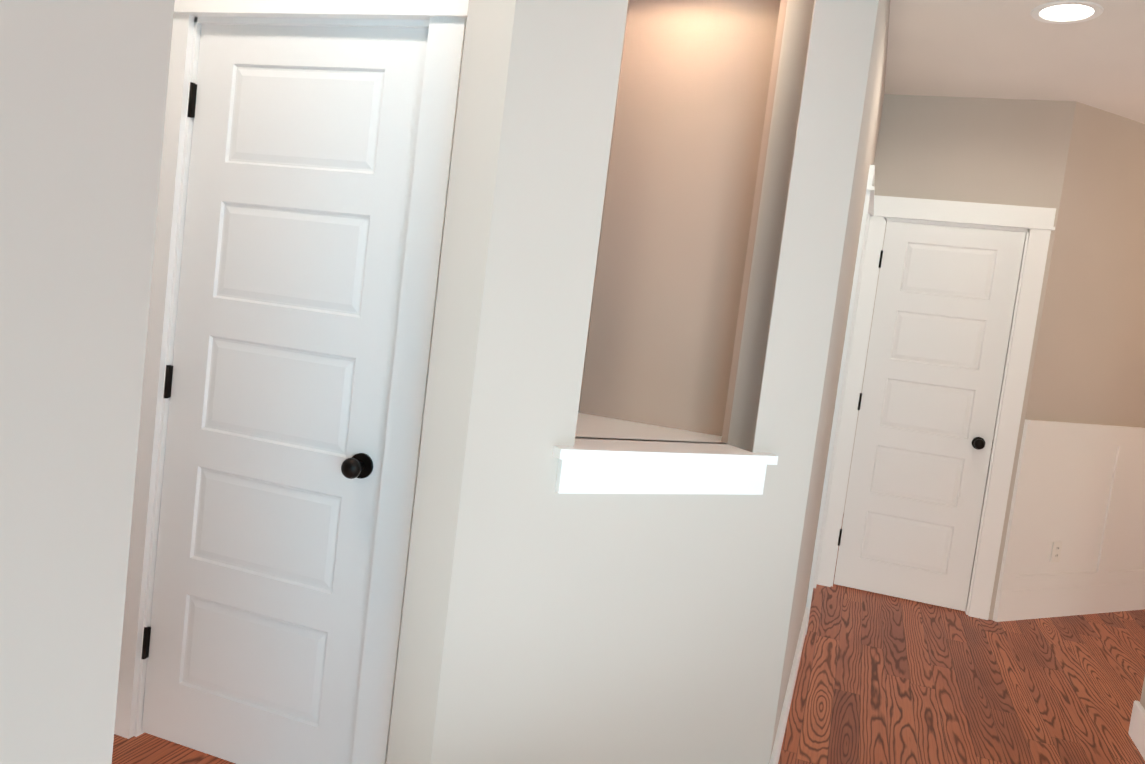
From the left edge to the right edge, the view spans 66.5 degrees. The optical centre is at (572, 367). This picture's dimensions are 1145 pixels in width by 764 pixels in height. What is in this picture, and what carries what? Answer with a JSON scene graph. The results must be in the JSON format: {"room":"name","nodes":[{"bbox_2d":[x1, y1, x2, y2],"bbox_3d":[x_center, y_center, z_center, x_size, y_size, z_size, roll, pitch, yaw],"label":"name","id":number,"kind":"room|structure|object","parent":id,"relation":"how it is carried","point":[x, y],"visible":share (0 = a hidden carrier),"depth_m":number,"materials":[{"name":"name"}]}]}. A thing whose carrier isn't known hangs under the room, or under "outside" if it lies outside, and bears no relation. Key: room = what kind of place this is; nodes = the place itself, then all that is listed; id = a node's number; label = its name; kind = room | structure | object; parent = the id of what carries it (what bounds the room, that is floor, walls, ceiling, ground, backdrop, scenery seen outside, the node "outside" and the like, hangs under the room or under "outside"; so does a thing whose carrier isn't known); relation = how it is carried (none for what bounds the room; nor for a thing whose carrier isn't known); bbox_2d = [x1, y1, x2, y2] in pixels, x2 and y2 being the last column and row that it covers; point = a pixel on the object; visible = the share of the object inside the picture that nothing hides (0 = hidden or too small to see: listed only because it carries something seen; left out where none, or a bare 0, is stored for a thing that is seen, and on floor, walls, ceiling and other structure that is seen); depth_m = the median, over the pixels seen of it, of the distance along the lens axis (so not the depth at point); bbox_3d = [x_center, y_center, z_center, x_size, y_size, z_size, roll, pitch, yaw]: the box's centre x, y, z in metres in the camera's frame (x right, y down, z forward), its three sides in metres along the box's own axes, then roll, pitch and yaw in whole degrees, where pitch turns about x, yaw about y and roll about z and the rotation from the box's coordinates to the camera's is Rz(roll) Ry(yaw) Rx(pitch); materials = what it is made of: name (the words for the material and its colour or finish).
{"room":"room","nodes":[
{"label":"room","id":0,"kind":"room"},
{"bbox_2d":[0,0,174,763],"bbox_3d":[-0.948,-0.053,-0.032,0.115,2.700,4.280,8,5,18],"label":"wall","id":1,"kind":"structure","parent":0,"point":[83,90],"depth_m":0.98,"materials":[{"name":"paint"}]},
{"bbox_2d":[112,514,1144,763],"bbox_3d":[1.199,1.450,2.159,6.800,0.100,9.900,8,5,18],"label":"floor","id":2,"kind":"structure","parent":0,"point":[880,678],"depth_m":3.63,"materials":[{"name":"brown wood"}]},
{"bbox_2d":[386,0,878,763],"bbox_3d":[0.232,-0.094,2.321,0.845,2.700,0.935,8,5,18],"label":"wall","id":3,"kind":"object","parent":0,"point":[646,210],"visible":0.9,"depth_m":2.30,"materials":[{"name":"paint"}]},
{"bbox_2d":[553,413,777,494],"bbox_3d":[0.206,0.255,2.352,0.645,0.112,0.688,8,5,18],"label":"sill","id":4,"kind":"structure","parent":3,"relation":"attached to","point":[604,455],"depth_m":2.26,"materials":[{"name":"white wood"}]},
{"bbox_2d":[769,0,889,762],"bbox_3d":[1.080,-0.099,3.698,0.115,2.700,2.585,8,5,18],"label":"wall","id":5,"kind":"structure","parent":0,"point":[870,123],"depth_m":3.01,"materials":[{"name":"paint"}]},
{"bbox_2d":[769,607,808,763],"bbox_3d":[-0.379,1.227,1.048,0.861,0.135,6.600,8,5,18],"label":"baseboard","id":6,"kind":"structure","parent":5,"relation":"attached to","point":[777,746],"depth_m":3.09,"materials":[{"name":"white wood"}]},
{"bbox_2d":[843,223,886,513],"bbox_3d":[2.484,-0.166,6.735,5.700,2.700,0.100,8,5,18],"label":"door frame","id":7,"kind":"structure","parent":0,"point":[864,373],"depth_m":6.76,"materials":[{"name":"paint"}]},
{"bbox_2d":[874,94,1075,619],"bbox_3d":[1.963,-0.071,4.704,0.920,2.700,0.115,8,5,18],"label":"wall","id":8,"kind":"structure","parent":0,"point":[993,151],"depth_m":4.55,"materials":[{"name":"paint"}]},
{"bbox_2d":[834,221,1025,610],"bbox_3d":[1.888,0.252,4.676,0.694,2.023,0.108,8,5,18],"label":"door","id":9,"kind":"structure","parent":8,"relation":"in","point":[929,397],"depth_m":4.69,"materials":[{"name":"white wood"}]},
{"bbox_2d":[805,165,1055,634],"bbox_3d":[1.727,0.204,4.316,1.026,2.159,1.021,8,5,18],"label":"door frame","id":10,"kind":"structure","parent":8,"relation":"attached to","point":[1036,224],"depth_m":4.58,"materials":[{"name":"white wood"}]},
{"bbox_2d":[1025,101,1144,427],"bbox_3d":[3.376,0.071,5.072,2.300,2.700,0.115,5,5,-27],"label":"wall","id":11,"kind":"structure","parent":8,"relation":"attached to","point":[1089,365],"depth_m":4.63,"materials":[{"name":"paint"}]},
{"bbox_2d":[993,419,1144,621],"bbox_3d":[3.311,0.884,5.069,2.300,1.075,0.032,5,5,-27],"label":"wainscot","id":12,"kind":"object","parent":11,"relation":"attached to","point":[1079,491],"depth_m":4.79,"materials":[{"name":"white"}]},
{"bbox_2d":[1050,542,1062,562],"bbox_3d":[2.631,1.001,4.751,0.070,0.114,0.008,5,5,-27],"label":"outlet","id":13,"kind":"object","parent":12,"relation":"attached to","point":[1056,551],"visible":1,"depth_m":4.75,"materials":[{"name":"white plastic"}]},
{"bbox_2d":[884,0,1144,123],"bbox_3d":[1.534,-1.322,1.943,6.800,0.100,9.900,8,5,18],"label":"ceiling","id":14,"kind":"structure","parent":0,"point":[1007,49],"depth_m":3.81,"materials":[{"name":"paint"}]},
{"bbox_2d":[1030,0,1103,23],"bbox_3d":[1.854,-1.334,3.281,0.243,0.006,0.243,8,5,18],"label":"recessed light","id":15,"kind":"object","parent":14,"relation":"in","point":[1067,12],"visible":1,"depth_m":3.27,"materials":[{"name":"white"}]},
{"bbox_2d":[1140,677,1144,708],"bbox_3d":[2.018,0.127,2.251,0.162,2.700,2.127,8,5,18],"label":"wall","id":16,"kind":"structure","parent":0,"point":[1142,701],"depth_m":3.18,"materials":[{"name":"paint"}]},
{"bbox_2d":[1128,700,1144,759],"bbox_3d":[1.789,1.389,2.329,0.064,0.135,2.248,8,5,18],"label":"baseboard","id":17,"kind":"structure","parent":16,"relation":"attached to","point":[1136,732],"depth_m":3.16,"materials":[{"name":"white wood"}]},
{"bbox_3d":[-0.711,-0.212,2.362,0.985,2.700,0.115,8,5,18],"label":"wall","id":18,"kind":"structure","parent":0,"visible":0},
{"bbox_2d":[141,24,428,763],"bbox_3d":[-0.815,0.107,2.343,0.719,2.023,0.108,8,5,18],"label":"door","id":19,"kind":"structure","parent":18,"relation":"in","point":[278,382],"depth_m":2.35,"materials":[{"name":"white wood"}]},
{"bbox_2d":[114,0,468,763],"bbox_3d":[-0.776,0.053,2.376,0.924,2.159,0.149,8,5,18],"label":"door frame","id":20,"kind":"structure","parent":18,"relation":"attached to","point":[444,20],"depth_m":2.24,"materials":[{"name":"white wood"}]}
]}

